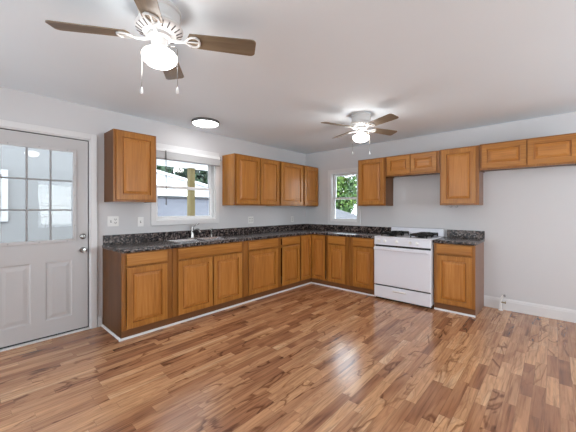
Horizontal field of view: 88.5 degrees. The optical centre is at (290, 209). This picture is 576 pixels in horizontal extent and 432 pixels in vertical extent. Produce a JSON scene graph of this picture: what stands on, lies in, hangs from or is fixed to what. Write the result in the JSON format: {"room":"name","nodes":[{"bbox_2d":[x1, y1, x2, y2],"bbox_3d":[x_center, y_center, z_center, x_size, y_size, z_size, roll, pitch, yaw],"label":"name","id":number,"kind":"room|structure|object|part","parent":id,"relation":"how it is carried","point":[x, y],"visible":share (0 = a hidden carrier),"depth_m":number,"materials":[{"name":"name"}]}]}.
{"room":"kitchen","nodes":[
{"label":"kitchen","id":0,"kind":"room"},
{"bbox_2d":[0,87,305,326],"bbox_3d":[-2.124,0.091,3.413,0.140,2.430,7.200,0,0,42],"label":"wall","id":1,"kind":"structure","parent":0,"point":[15,105],"depth_m":3.53,"materials":[{"name":"paint"}]},
{"bbox_2d":[0,119,96,351],"bbox_3d":[-2.522,0.242,2.916,0.209,2.128,1.048,0,0,42],"label":"door","id":2,"kind":"structure","parent":1,"relation":"in","point":[45,284],"depth_m":2.99,"materials":[{"name":"white paint"}]},
{"bbox_3d":[-2.611,0.824,2.802,0.040,0.585,0.230,0,0,42],"label":"raised panel","id":3,"kind":"part","parent":2,"relation":"part of","materials":[{"name":"paint"}]},
{"bbox_2d":[0,147,72,240],"bbox_3d":[-2.484,-0.144,2.923,0.016,0.906,0.546,0,0,42],"label":"grille","id":4,"kind":"object","parent":2,"relation":"attached to","point":[50,149],"depth_m":2.96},
{"bbox_3d":[-2.474,-0.144,2.915,0.012,0.974,0.614,0,0,42],"label":"lite frame","id":5,"kind":"part","parent":2,"relation":"part of","materials":[{"name":"paint"}]},
{"bbox_3d":[-2.388,0.824,3.052,0.040,0.585,0.220,0,0,42],"label":"raised panel","id":6,"kind":"part","parent":2,"relation":"part of","materials":[{"name":"paint"}]},
{"bbox_3d":[-2.209,0.438,3.166,0.075,0.062,0.062,0,0,42],"label":"knob","id":7,"kind":"part","parent":2,"relation":"part of","materials":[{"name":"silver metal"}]},
{"bbox_2d":[97,316,101,326],"bbox_3d":[-2.124,1.251,3.296,0.016,0.110,0.038,0,0,42],"label":"baseboard","id":8,"kind":"structure","parent":1,"relation":"attached to","point":[99,319],"depth_m":3.29,"materials":[{"name":"white paint"}]},
{"bbox_2d":[107,216,118,225],"bbox_3d":[-2.032,0.138,3.398,0.018,0.115,0.116,0,0,42],"label":"wall outlet","id":9,"kind":"object","parent":1,"relation":"attached to","point":[111,220],"visible":1,"depth_m":3.40,"materials":[{"name":"white plastic"}]},
{"bbox_2d":[104,129,155,202],"bbox_3d":[-1.825,-0.469,3.393,0.329,0.774,0.450,0,0,42],"label":"upper cabinet","id":10,"kind":"object","parent":1,"relation":"attached to","point":[129,157],"visible":1,"depth_m":3.26,"materials":[{"name":"brown wood"}]},
{"bbox_3d":[-1.707,-0.471,3.292,0.018,0.616,0.296,0,0,42],"label":"raised panel","id":11,"kind":"part","parent":10,"relation":"part of","materials":[{"name":"brown wood"}]},
{"bbox_2d":[138,217,143,226],"bbox_3d":[-1.830,0.153,3.624,0.018,0.115,0.070,0,0,42],"label":"wall outlet","id":12,"kind":"object","parent":1,"relation":"attached to","point":[140,219],"visible":1,"depth_m":3.62,"materials":[{"name":"white plastic"}]},
{"bbox_2d":[151,143,218,225],"bbox_3d":[-1.465,-0.319,4.138,0.157,1.050,1.010,0,0,42],"label":"window","id":13,"kind":"structure","parent":1,"relation":"in","point":[213,171],"depth_m":4.20,"materials":[{"name":"white paint"}]},
{"bbox_3d":[-1.472,-0.092,4.145,0.030,0.443,0.856,0,0,42],"label":"sash","id":14,"kind":"part","parent":13,"relation":"part of","materials":[{"name":"white plastic"}]},
{"bbox_3d":[-1.472,-0.319,4.144,0.139,0.920,0.880,0,0,42],"label":"frame","id":15,"kind":"part","parent":13,"relation":"part of","materials":[{"name":"white plastic"}]},
{"bbox_3d":[-1.497,-0.522,4.167,0.030,0.489,0.856,0,0,42],"label":"sash","id":16,"kind":"part","parent":13,"relation":"part of","materials":[{"name":"white plastic"}]},
{"bbox_2d":[156,147,220,204],"bbox_3d":[-1.380,-0.419,4.070,0.062,0.730,1.001,0,0,42],"label":"window blind","id":17,"kind":"object","parent":13,"relation":"attached to","point":[161,153],"visible":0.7,"depth_m":4.01,"materials":[{"name":"white plastic"}]},
{"bbox_3d":[-1.387,-0.647,4.073,0.038,0.016,0.985,0,0,42],"label":"rail","id":18,"kind":"part","parent":17,"relation":"part of","materials":[{"name":"white plastic"}]},
{"bbox_2d":[103,224,305,244],"bbox_3d":[-0.884,0.347,4.682,0.020,0.106,3.654,0,0,42],"label":"backsplash","id":19,"kind":"structure","parent":1,"relation":"attached to","point":[156,236],"depth_m":4.06,"materials":[{"name":"stone"}]},
{"bbox_2d":[101,282,310,341],"bbox_3d":[-0.872,1.296,4.269,0.588,0.020,3.104,0,0,42],"label":"trim","id":20,"kind":"structure","parent":1,"relation":"attached to","point":[205,314],"depth_m":3.46,"materials":[{"name":"white paint"}]},
{"bbox_2d":[222,153,278,205],"bbox_3d":[-0.604,-0.439,4.761,0.329,0.762,0.934,0,0,42],"label":"upper cabinet","id":21,"kind":"object","parent":1,"relation":"attached to","point":[247,180],"visible":1,"depth_m":4.51,"materials":[{"name":"brown wood"}]},
{"bbox_3d":[-0.633,-0.441,4.500,0.024,0.722,0.462,0,0,42],"label":"door","id":22,"kind":"part","parent":21,"relation":"part of","materials":[{"name":"brown wood"}]},
{"bbox_3d":[-0.632,-0.441,4.498,0.018,0.604,0.344,0,0,42],"label":"raised panel","id":23,"kind":"part","parent":21,"relation":"part of","materials":[{"name":"brown wood"}]},
{"bbox_3d":[-0.333,-0.441,4.837,0.024,0.722,0.422,0,0,42],"label":"door","id":24,"kind":"part","parent":21,"relation":"part of","materials":[{"name":"brown wood"}]},
{"bbox_3d":[-0.331,-0.441,4.835,0.018,0.604,0.304,0,0,42],"label":"raised panel","id":25,"kind":"part","parent":21,"relation":"part of","materials":[{"name":"brown wood"}]},
{"bbox_2d":[248,216,252,222],"bbox_3d":[-0.658,0.178,4.946,0.009,0.115,0.116,0,0,42],"label":"wall outlet","id":26,"kind":"object","parent":1,"relation":"attached to","point":[250,219],"visible":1,"depth_m":4.94,"materials":[{"name":"white plastic"}]},
{"bbox_2d":[279,161,302,205],"bbox_3d":[-0.079,-0.439,5.350,0.329,0.762,0.636,0,0,42],"label":"upper cabinet","id":27,"kind":"object","parent":1,"relation":"attached to","point":[290,174],"visible":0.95,"depth_m":5.20,"materials":[{"name":"brown wood"}]},
{"bbox_3d":[0.036,-0.441,5.247,0.018,0.604,0.470,0,0,42],"label":"raised panel","id":28,"kind":"part","parent":27,"relation":"part of","materials":[{"name":"brown wood"}]},
{"bbox_2d":[303,165,317,205],"bbox_3d":[0.288,-0.439,5.762,0.329,0.762,0.460,0,0,42],"label":"upper cabinet","id":29,"kind":"object","parent":1,"relation":"attached to","point":[310,174],"visible":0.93,"depth_m":5.63,"materials":[{"name":"brown wood"}]},
{"bbox_3d":[0.405,-0.441,5.661,0.018,0.604,0.300,0,0,42],"label":"raised panel","id":30,"kind":"part","parent":29,"relation":"part of","materials":[{"name":"brown wood"}]},
{"bbox_2d":[0,283,575,431],"bbox_3d":[0.466,1.366,1.104,7.080,0.120,7.480,0,0,42],"label":"floor","id":31,"kind":"structure","parent":0,"point":[311,357],"depth_m":2.35,"materials":[{"name":"laminate"}]},
{"bbox_2d":[103,248,171,338],"bbox_3d":[-1.707,0.872,3.313,0.608,0.868,0.522,0,0,42],"label":"base cabinet","id":32,"kind":"object","parent":31,"relation":"on","point":[137,286],"visible":0.86,"depth_m":3.10,"materials":[{"name":"brown wood"}]},
{"bbox_3d":[-1.895,0.872,3.136,0.564,0.868,0.006,0,0,42],"label":"panel","id":33,"kind":"part","parent":32,"relation":"part of","materials":[{"name":"brown wood"}]},
{"bbox_3d":[-1.504,0.827,3.135,0.019,0.778,0.518,0,0,42],"label":"frame","id":34,"kind":"part","parent":32,"relation":"part of","materials":[{"name":"brown wood"}]},
{"bbox_3d":[-1.497,0.509,3.110,0.024,0.123,0.418,0,0,42],"label":"drawer","id":35,"kind":"part","parent":32,"relation":"part of","materials":[{"name":"brown wood"}]},
{"bbox_3d":[-1.497,0.897,3.110,0.024,0.612,0.414,0,0,42],"label":"door","id":36,"kind":"part","parent":32,"relation":"part of","materials":[{"name":"brown wood"}]},
{"bbox_3d":[-1.496,0.897,3.109,0.018,0.494,0.296,0,0,42],"label":"raised panel","id":37,"kind":"part","parent":32,"relation":"part of","materials":[{"name":"brown wood"}]},
{"bbox_2d":[172,241,243,322],"bbox_3d":[-1.190,0.872,3.893,0.608,0.868,1.023,0,0,42],"label":"base cabinet","id":38,"kind":"object","parent":31,"relation":"on","point":[205,278],"visible":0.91,"depth_m":3.62,"materials":[{"name":"brown wood"}]},
{"bbox_3d":[-1.123,0.897,3.529,0.024,0.612,0.451,0,0,42],"label":"door","id":39,"kind":"part","parent":38,"relation":"part of","materials":[{"name":"brown wood"}]},
{"bbox_3d":[-1.122,0.897,3.528,0.018,0.494,0.333,0,0,42],"label":"raised panel","id":40,"kind":"part","parent":38,"relation":"part of","materials":[{"name":"brown wood"}]},
{"bbox_3d":[-0.970,0.509,3.702,0.024,0.123,0.917,0,0,42],"label":"drawer","id":41,"kind":"part","parent":38,"relation":"part of","materials":[{"name":"brown wood"}]},
{"bbox_3d":[-0.814,0.897,3.877,0.024,0.612,0.448,0,0,42],"label":"door","id":42,"kind":"part","parent":38,"relation":"part of","materials":[{"name":"brown wood"}]},
{"bbox_3d":[-0.812,0.897,3.875,0.018,0.494,0.330,0,0,42],"label":"raised panel","id":43,"kind":"part","parent":38,"relation":"part of","materials":[{"name":"brown wood"}]},
{"bbox_2d":[243,238,278,301],"bbox_3d":[-0.615,0.872,4.538,0.608,0.868,0.699,0,0,42],"label":"base cabinet","id":44,"kind":"object","parent":31,"relation":"on","point":[261,257],"visible":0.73,"depth_m":4.30,"materials":[{"name":"brown wood"}]},
{"bbox_3d":[-0.390,0.509,4.352,0.024,0.123,0.590,0,0,42],"label":"drawer","id":45,"kind":"part","parent":44,"relation":"part of","materials":[{"name":"brown wood"}]},
{"bbox_3d":[-0.390,0.897,4.352,0.024,0.612,0.586,0,0,42],"label":"door","id":46,"kind":"part","parent":44,"relation":"part of","materials":[{"name":"brown wood"}]},
{"bbox_3d":[-0.388,0.897,4.351,0.018,0.494,0.468,0,0,42],"label":"raised panel","id":47,"kind":"part","parent":44,"relation":"part of","materials":[{"name":"brown wood"}]},
{"bbox_2d":[279,236,299,290],"bbox_3d":[-0.218,0.872,4.984,0.608,0.868,0.486,0,0,42],"label":"base cabinet","id":48,"kind":"object","parent":31,"relation":"on","point":[289,247],"visible":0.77,"depth_m":4.78,"materials":[{"name":"brown wood"}]},
{"bbox_3d":[0.013,0.509,4.803,0.024,0.123,0.431,0,0,42],"label":"drawer","id":49,"kind":"part","parent":48,"relation":"part of","materials":[{"name":"brown wood"}]},
{"bbox_3d":[0.013,0.897,4.803,0.024,0.612,0.427,0,0,42],"label":"door","id":50,"kind":"part","parent":48,"relation":"part of","materials":[{"name":"brown wood"}]},
{"bbox_3d":[0.014,0.897,4.802,0.018,0.494,0.309,0,0,42],"label":"raised panel","id":51,"kind":"part","parent":48,"relation":"part of","materials":[{"name":"brown wood"}]},
{"bbox_2d":[299,234,327,284],"bbox_3d":[0.368,0.872,5.401,0.931,0.868,0.912,0,0,42],"label":"base cabinet","id":52,"kind":"object","parent":31,"relation":"on","point":[313,247],"visible":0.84,"depth_m":5.09,"materials":[{"name":"brown wood"}]},
{"bbox_2d":[102,224,390,253],"bbox_3d":[-0.221,0.365,4.084,1.807,0.142,3.663,0,0,42],"label":"countertop","id":53,"kind":"structure","parent":52,"relation":"on","point":[139,242],"depth_m":4.34,"materials":[{"name":"stone"}]},
{"bbox_2d":[187,223,200,238],"bbox_3d":[-1.274,0.293,3.999,0.230,0.202,0.172,0,0,42],"label":"faucet","id":54,"kind":"object","parent":53,"relation":"on","point":[193,230],"visible":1,"depth_m":4.03,"materials":[{"name":"silver metal"}]},
{"bbox_2d":[161,236,236,243],"bbox_3d":[-1.181,0.482,3.912,0.513,0.178,0.838,0,0,42],"label":"sink","id":55,"kind":"object","parent":53,"relation":"in","point":[200,239],"visible":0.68,"depth_m":3.94,"materials":[{"name":"silver metal"}]},
{"bbox_2d":[168,238,207,242],"bbox_3d":[-1.287,0.482,3.738,0.378,0.177,0.365,0,0,42],"label":"basin","id":56,"kind":"object","parent":55,"relation":"in","point":[190,239],"depth_m":3.88,"materials":[{"name":"silver metal"}]},
{"bbox_2d":[198,236,229,239],"bbox_3d":[-1.020,0.482,4.037,0.378,0.177,0.365,0,0,42],"label":"basin","id":57,"kind":"object","parent":55,"relation":"in","point":[215,237],"depth_m":4.19,"materials":[{"name":"silver metal"}]},
{"bbox_3d":[0.270,0.829,5.095,0.024,0.749,0.278,0,0,42],"label":"door","id":58,"kind":"part","parent":52,"relation":"part of","materials":[{"name":"brown wood"}]},
{"bbox_3d":[0.272,0.829,5.094,0.018,0.643,0.172,0,0,42],"label":"raised panel","id":59,"kind":"part","parent":52,"relation":"part of","materials":[{"name":"brown wood"}]},
{"bbox_3d":[0.489,0.829,5.106,0.288,0.749,0.024,0,0,42],"label":"door","id":60,"kind":"part","parent":52,"relation":"part of","materials":[{"name":"brown wood"}]},
{"bbox_3d":[0.487,0.829,5.104,0.182,0.643,0.018,0,0,42],"label":"raised panel","id":61,"kind":"part","parent":52,"relation":"part of","materials":[{"name":"brown wood"}]},
{"bbox_2d":[328,235,349,289],"bbox_3d":[0.972,0.872,5.063,0.415,0.868,0.608,0,0,42],"label":"base cabinet","id":62,"kind":"object","parent":31,"relation":"on","point":[338,246],"visible":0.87,"depth_m":4.82,"materials":[{"name":"brown wood"}]},
{"bbox_3d":[0.763,0.509,4.859,0.330,0.123,0.024,0,0,42],"label":"drawer","id":63,"kind":"part","parent":62,"relation":"part of","materials":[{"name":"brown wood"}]},
{"bbox_3d":[0.763,0.897,4.859,0.326,0.612,0.024,0,0,42],"label":"door","id":64,"kind":"part","parent":62,"relation":"part of","materials":[{"name":"brown wood"}]},
{"bbox_3d":[0.761,0.897,4.857,0.208,0.494,0.018,0,0,42],"label":"raised panel","id":65,"kind":"part","parent":62,"relation":"part of","materials":[{"name":"brown wood"}]},
{"bbox_2d":[311,282,375,296],"bbox_3d":[0.823,1.296,4.828,1.226,0.020,0.014,0,0,42],"label":"trim","id":66,"kind":"structure","parent":31,"relation":"on","point":[311,282],"depth_m":4.77,"materials":[{"name":"white paint"}]},
{"bbox_2d":[349,237,374,294],"bbox_3d":[1.297,0.872,4.774,0.446,0.868,0.608,0,0,42],"label":"base cabinet","id":67,"kind":"object","parent":31,"relation":"on","point":[361,250],"visible":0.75,"depth_m":4.55,"materials":[{"name":"brown wood"}]},
{"bbox_3d":[1.119,0.897,4.541,0.346,0.612,0.024,0,0,42],"label":"door","id":68,"kind":"part","parent":67,"relation":"part of","materials":[{"name":"brown wood"}]},
{"bbox_3d":[1.119,0.509,4.541,0.350,0.123,0.024,0,0,42],"label":"drawer","id":69,"kind":"part","parent":67,"relation":"part of","materials":[{"name":"brown wood"}]},
{"bbox_3d":[1.117,0.897,4.540,0.228,0.494,0.018,0,0,42],"label":"raised panel","id":70,"kind":"part","parent":67,"relation":"part of","materials":[{"name":"brown wood"}]},
{"bbox_2d":[374,227,443,308],"bbox_3d":[1.723,0.793,4.308,0.788,1.026,0.692,0,0,42],"label":"gas range","id":71,"kind":"object","parent":31,"relation":"on","point":[403,256],"visible":0.94,"depth_m":4.08,"materials":[{"name":"white metal"}]},
{"bbox_3d":[1.508,0.565,4.066,0.748,0.036,0.045,0,0,42],"label":"oven handle","id":72,"kind":"part","parent":71,"relation":"part of","materials":[{"name":"white metal"}]},
{"bbox_3d":[1.533,1.189,4.095,0.782,0.170,0.026,0,0,42],"label":"warming drawer","id":73,"kind":"part","parent":71,"relation":"part of","materials":[{"name":"white metal"}]},
{"bbox_3d":[1.532,0.811,4.094,0.782,0.546,0.030,0,0,42],"label":"oven door","id":74,"kind":"part","parent":71,"relation":"part of","materials":[{"name":"white metal"}]},
{"bbox_3d":[1.537,0.461,4.100,0.784,0.100,0.025,0,0,42],"label":"control panel","id":75,"kind":"part","parent":71,"relation":"part of","materials":[{"name":"white metal"}]},
{"bbox_3d":[1.568,1.282,4.134,0.780,0.043,0.010,0,0,42],"label":"toe panel","id":76,"kind":"part","parent":71,"relation":"part of","materials":[{"name":"white metal"}]},
{"bbox_2d":[374,234,443,240],"bbox_3d":[1.741,0.401,4.329,0.788,0.020,0.628,0,0,42],"label":"cooktop","id":77,"kind":"object","parent":71,"relation":"in","point":[392,237],"depth_m":4.17,"materials":[{"name":"white metal"}]},
{"bbox_2d":[434,307,475,317],"bbox_3d":[2.062,1.296,3.724,0.464,0.020,0.014,0,0,42],"label":"trim","id":78,"kind":"structure","parent":31,"relation":"on","point":[434,307],"depth_m":3.71,"materials":[{"name":"white paint"}]},
{"bbox_2d":[434,242,483,315],"bbox_3d":[2.244,0.872,3.929,0.468,0.868,0.608,0,0,42],"label":"base cabinet","id":79,"kind":"object","parent":31,"relation":"on","point":[458,269],"visible":0.83,"depth_m":3.71,"materials":[{"name":"brown wood"}]},
{"bbox_3d":[2.052,0.509,3.709,0.400,0.123,0.024,0,0,42],"label":"drawer","id":80,"kind":"part","parent":79,"relation":"part of","materials":[{"name":"brown wood"}]},
{"bbox_3d":[2.052,0.897,3.709,0.396,0.612,0.024,0,0,42],"label":"door","id":81,"kind":"part","parent":79,"relation":"part of","materials":[{"name":"brown wood"}]},
{"bbox_3d":[2.050,0.897,3.708,0.278,0.494,0.018,0,0,42],"label":"raised panel","id":82,"kind":"part","parent":79,"relation":"part of","materials":[{"name":"brown wood"}]},
{"bbox_2d":[433,230,484,245],"bbox_3d":[2.241,0.365,3.926,0.486,0.142,0.621,0,0,42],"label":"countertop","id":83,"kind":"structure","parent":79,"relation":"on","point":[460,237],"depth_m":4.01,"materials":[{"name":"stone"}]},
{"bbox_3d":[2.430,0.872,3.792,0.006,0.868,0.564,0,0,42],"label":"panel","id":84,"kind":"part","parent":79,"relation":"part of","materials":[{"name":"brown wood"}]},
{"bbox_2d":[498,295,505,310],"bbox_3d":[2.738,1.200,3.821,0.083,0.211,0.051,0,0,42],"label":"pipe stub","id":85,"kind":"object","parent":31,"relation":"on","point":[502,296],"visible":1,"depth_m":3.82,"materials":[{"name":"white paint"}]},
{"bbox_2d":[0,0,575,153],"bbox_3d":[0.466,-1.194,1.104,7.080,0.140,7.480,0,0,42],"label":"ceiling","id":86,"kind":"structure","parent":0,"point":[437,66],"depth_m":2.31,"materials":[{"name":"paint"}]},
{"bbox_2d":[45,0,255,93],"bbox_3d":[-0.735,-0.886,1.665,0.828,0.474,0.828,0,0,33],"label":"ceiling fan","id":87,"kind":"object","parent":86,"relation":"hanging from","point":[158,21],"visible":1,"depth_m":1.62,"materials":[{"name":"brown wood"}]},
{"bbox_3d":[-1.071,-0.967,1.592,0.386,0.006,0.128,0,12,-12],"label":"blade","id":88,"kind":"part","parent":87,"relation":"part of","materials":[{"name":"brown wood"}]},
{"bbox_3d":[-0.662,-0.967,1.329,0.128,0.006,0.386,12,-3,-12],"label":"blade","id":89,"kind":"part","parent":87,"relation":"part of","materials":[{"name":"brown wood"}]},
{"bbox_3d":[-0.735,-0.848,1.665,0.184,0.093,0.184,0,0,42],"label":"lamp shade","id":90,"kind":"part","parent":87,"relation":"part of","materials":[{"name":"white glass"}]},
{"bbox_3d":[-0.808,-0.967,2.002,0.128,0.006,0.386,-12,3,-12],"label":"blade","id":91,"kind":"part","parent":87,"relation":"part of","materials":[{"name":"brown wood"}]},
{"bbox_3d":[-0.659,-0.802,1.665,0.053,0.237,0.003,0,0,0],"label":"pull chain","id":92,"kind":"part","parent":87,"relation":"part of","materials":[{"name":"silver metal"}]},
{"bbox_3d":[-0.399,-0.967,1.739,0.386,0.006,0.128,0,-12,-12],"label":"blade","id":93,"kind":"part","parent":87,"relation":"part of","materials":[{"name":"brown wood"}]},
{"bbox_2d":[191,117,218,127],"bbox_3d":[-1.080,-1.100,3.776,0.344,0.046,0.344,0,0,42],"label":"ceiling light","id":94,"kind":"object","parent":86,"relation":"attached to","point":[206,122],"visible":1,"depth_m":3.69,"materials":[{"name":"white glass"}]},
{"bbox_2d":[193,120,217,127],"bbox_3d":[-1.080,-1.089,3.776,0.315,0.025,0.315,0,0,42],"label":"diffuser","id":95,"kind":"object","parent":94,"relation":"attached to","point":[201,123],"depth_m":3.72,"materials":[{"name":"white"}]},
{"bbox_2d":[321,112,398,154],"bbox_3d":[0.845,-0.886,3.530,0.827,0.474,0.827,0,0,19],"label":"ceiling fan","id":96,"kind":"object","parent":86,"relation":"hanging from","point":[361,121],"visible":1,"depth_m":3.46,"materials":[{"name":"white metal"}]},
{"bbox_3d":[0.537,-0.967,3.377,0.386,0.006,0.128,0,12,-26],"label":"blade","id":97,"kind":"part","parent":96,"relation":"part of","materials":[{"name":"brown wood"}]},
{"bbox_3d":[0.693,-0.967,3.838,0.128,0.006,0.386,-13,6,-26],"label":"blade","id":98,"kind":"part","parent":96,"relation":"part of","materials":[{"name":"brown wood"}]},
{"bbox_3d":[0.845,-0.848,3.530,0.184,0.093,0.184,0,0,42],"label":"lamp shade","id":99,"kind":"part","parent":96,"relation":"part of","materials":[{"name":"white glass"}]},
{"bbox_3d":[0.998,-0.967,3.221,0.128,0.006,0.386,13,-6,-26],"label":"blade","id":100,"kind":"part","parent":96,"relation":"part of","materials":[{"name":"brown wood"}]},
{"bbox_3d":[1.154,-0.967,3.682,0.386,0.006,0.128,0,-12,-26],"label":"blade","id":101,"kind":"part","parent":96,"relation":"part of","materials":[{"name":"brown wood"}]},
{"bbox_2d":[306,112,575,309],"bbox_3d":[2.908,0.091,3.843,7.080,2.430,0.140,0,0,42],"label":"wall","id":102,"kind":"structure","parent":0,"point":[527,217],"depth_m":3.85,"materials":[{"name":"paint"}]},
{"bbox_2d":[328,167,360,225],"bbox_3d":[1.030,-0.227,5.505,0.690,1.035,0.157,0,0,42],"label":"window","id":103,"kind":"structure","parent":102,"relation":"in","point":[332,174],"depth_m":5.61,"materials":[{"name":"white paint"}]},
{"bbox_3d":[1.036,-0.227,5.512,0.560,0.905,0.139,0,0,42],"label":"frame","id":104,"kind":"part","parent":103,"relation":"part of","materials":[{"name":"white plastic"}]},
{"bbox_3d":[1.036,-0.004,5.512,0.536,0.436,0.030,0,0,42],"label":"sash","id":105,"kind":"part","parent":103,"relation":"part of","materials":[{"name":"white plastic"}]},
{"bbox_3d":[1.058,-0.426,5.537,0.536,0.481,0.030,0,0,42],"label":"sash","id":106,"kind":"part","parent":103,"relation":"part of","materials":[{"name":"white plastic"}]},
{"bbox_2d":[306,224,390,232],"bbox_3d":[0.998,0.347,5.437,1.784,0.106,0.020,0,0,42],"label":"backsplash","id":107,"kind":"structure","parent":102,"relation":"attached to","point":[371,229],"depth_m":5.36,"materials":[{"name":"stone"}]},
{"bbox_2d":[358,157,392,205],"bbox_3d":[1.399,-0.435,4.870,0.474,0.758,0.329,0,0,42],"label":"upper cabinet","id":108,"kind":"object","parent":102,"relation":"attached to","point":[374,188],"visible":0.98,"depth_m":4.73,"materials":[{"name":"brown wood"}]},
{"bbox_3d":[1.298,-0.437,4.754,0.310,0.600,0.018,0,0,42],"label":"raised panel","id":109,"kind":"part","parent":108,"relation":"part of","materials":[{"name":"brown wood"}]},
{"bbox_3d":[1.299,-0.437,4.756,0.428,0.718,0.024,0,0,42],"label":"door","id":110,"kind":"part","parent":108,"relation":"part of","materials":[{"name":"brown wood"}]},
{"bbox_2d":[386,150,439,177],"bbox_3d":[1.868,-0.661,4.452,0.775,0.310,0.329,0,0,42],"label":"upper cabinet","id":111,"kind":"object","parent":102,"relation":"attached to","point":[424,163],"visible":0.94,"depth_m":4.32,"materials":[{"name":"brown wood"}]},
{"bbox_3d":[1.631,-0.663,4.459,0.350,0.270,0.024,0,0,42],"label":"door","id":112,"kind":"part","parent":111,"relation":"part of","materials":[{"name":"brown wood"}]},
{"bbox_3d":[1.630,-0.663,4.458,0.232,0.152,0.018,0,0,42],"label":"raised panel","id":113,"kind":"part","parent":111,"relation":"part of","materials":[{"name":"brown wood"}]},
{"bbox_3d":[1.899,-0.663,4.221,0.352,0.270,0.024,0,0,42],"label":"door","id":114,"kind":"part","parent":111,"relation":"part of","materials":[{"name":"brown wood"}]},
{"bbox_3d":[1.898,-0.663,4.219,0.234,0.152,0.018,0,0,42],"label":"raised panel","id":115,"kind":"part","parent":111,"relation":"part of","materials":[{"name":"brown wood"}]},
{"bbox_2d":[440,145,482,204],"bbox_3d":[2.333,-0.438,4.038,0.463,0.764,0.329,0,0,42],"label":"upper cabinet","id":116,"kind":"object","parent":102,"relation":"attached to","point":[461,180],"visible":0.96,"depth_m":3.90,"materials":[{"name":"brown wood"}]},
{"bbox_3d":[2.228,-0.440,3.925,0.286,0.606,0.018,0,0,42],"label":"raised panel","id":117,"kind":"part","parent":116,"relation":"part of","materials":[{"name":"brown wood"}]},
{"bbox_2d":[447,230,484,238],"bbox_3d":[2.450,0.347,4.143,0.464,0.106,0.020,0,0,42],"label":"backsplash","id":118,"kind":"structure","parent":102,"relation":"attached to","point":[450,233],"depth_m":4.12,"materials":[{"name":"stone"}]},
{"bbox_2d":[479,133,575,172],"bbox_3d":[2.857,-0.660,3.571,0.932,0.332,0.329,0,0,42],"label":"upper cabinet","id":119,"kind":"object","parent":102,"relation":"attached to","point":[555,150],"visible":1,"depth_m":3.44,"materials":[{"name":"brown wood"}]},
{"bbox_3d":[2.591,-0.662,3.601,0.324,0.174,0.018,0,0,42],"label":"raised panel","id":120,"kind":"part","parent":119,"relation":"part of","materials":[{"name":"brown wood"}]},
{"bbox_3d":[2.593,-0.662,3.602,0.442,0.292,0.024,0,0,42],"label":"door","id":121,"kind":"part","parent":119,"relation":"part of","materials":[{"name":"brown wood"}]},
{"bbox_3d":[2.925,-0.662,3.306,0.429,0.292,0.024,0,0,42],"label":"door","id":122,"kind":"part","parent":119,"relation":"part of","materials":[{"name":"brown wood"}]},
{"bbox_3d":[2.924,-0.662,3.304,0.311,0.174,0.018,0,0,42],"label":"raised panel","id":123,"kind":"part","parent":119,"relation":"part of","materials":[{"name":"brown wood"}]},
{"bbox_2d":[484,295,575,322],"bbox_3d":[4.006,1.234,2.760,3.718,0.145,0.016,0,0,42],"label":"baseboard","id":124,"kind":"structure","parent":102,"relation":"attached to","point":[569,315],"depth_m":3.65,"materials":[{"name":"white paint"}]},
{"label":"outside","id":125,"kind":"structure","parent":0,"visible":0},
{"bbox_3d":[-0.081,1.856,13.113,70.000,0.200,70.000,0,0,42],"label":"ground","id":126,"kind":"structure","parent":125,"visible":0},
{"bbox_2d":[0,144,72,242],"bbox_3d":[-6.067,-0.994,3.814,0.240,5.500,6.150,0,0,42],"label":"window","id":127,"kind":"structure","parent":126,"relation":"on","point":[12,158],"depth_m":5.33,"materials":[{"name":"grey"}]},
{"bbox_3d":[-5.029,-0.234,4.851,0.009,0.720,0.420,0,0,42],"label":"pane","id":128,"kind":"part","parent":127,"relation":"part of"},
{"bbox_2d":[157,165,177,175],"bbox_3d":[-10.274,-1.669,20.672,4.824,6.869,4.401,0,0,-19],"label":"tree","id":129,"kind":"object","parent":126,"relation":"on","point":[167,169],"visible":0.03,"depth_m":19.56,"materials":[{"name":"green plant"}]},
{"bbox_2d":[157,170,208,215],"bbox_3d":[-5.303,-0.336,14.018,7.400,4.184,10.400,0,0,42],"label":"house","id":130,"kind":"structure","parent":126,"relation":"on","point":[176,205],"depth_m":13.01,"materials":[{"name":"white"}]},
{"bbox_2d":[187,168,194,215],"bbox_3d":[-2.117,0.441,6.321,0.150,2.630,0.150,0,0,42],"label":"porch post","id":131,"kind":"object","parent":126,"relation":"on","point":[190,171],"visible":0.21,"depth_m":6.28,"materials":[{"name":"brown wood"}]},
{"bbox_2d":[175,168,207,184],"bbox_3d":[-7.118,-1.234,24.168,4.361,5.998,4.150,0,0,-10],"label":"tree","id":132,"kind":"object","parent":126,"relation":"on","point":[201,176],"visible":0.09,"depth_m":22.73,"materials":[{"name":"green plant"}]},
{"bbox_2d":[336,175,356,213],"bbox_3d":[3.156,-1.009,19.201,3.866,5.558,3.610,0,0,31],"label":"leafy tree","id":133,"kind":"object","parent":126,"relation":"on","point":[349,185],"visible":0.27,"depth_m":17.98,"materials":[{"name":"green plant"}]},
{"bbox_2d":[336,209,356,218],"bbox_3d":[1.449,0.831,15.768,4.350,1.850,3.100,0,0,42],"label":"garage","id":134,"kind":"structure","parent":126,"relation":"on","point":[340,214],"depth_m":14.59,"materials":[{"name":"white"}]},
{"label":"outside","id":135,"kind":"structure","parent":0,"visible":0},
{"bbox_2d":[157,159,207,170],"bbox_3d":[-1.691,-1.025,5.673,2.200,0.298,2.150,0,0,42],"label":"porch roof","id":136,"kind":"structure","parent":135,"point":[160,162],"depth_m":6.07,"materials":[{"name":"white"}]}
]}

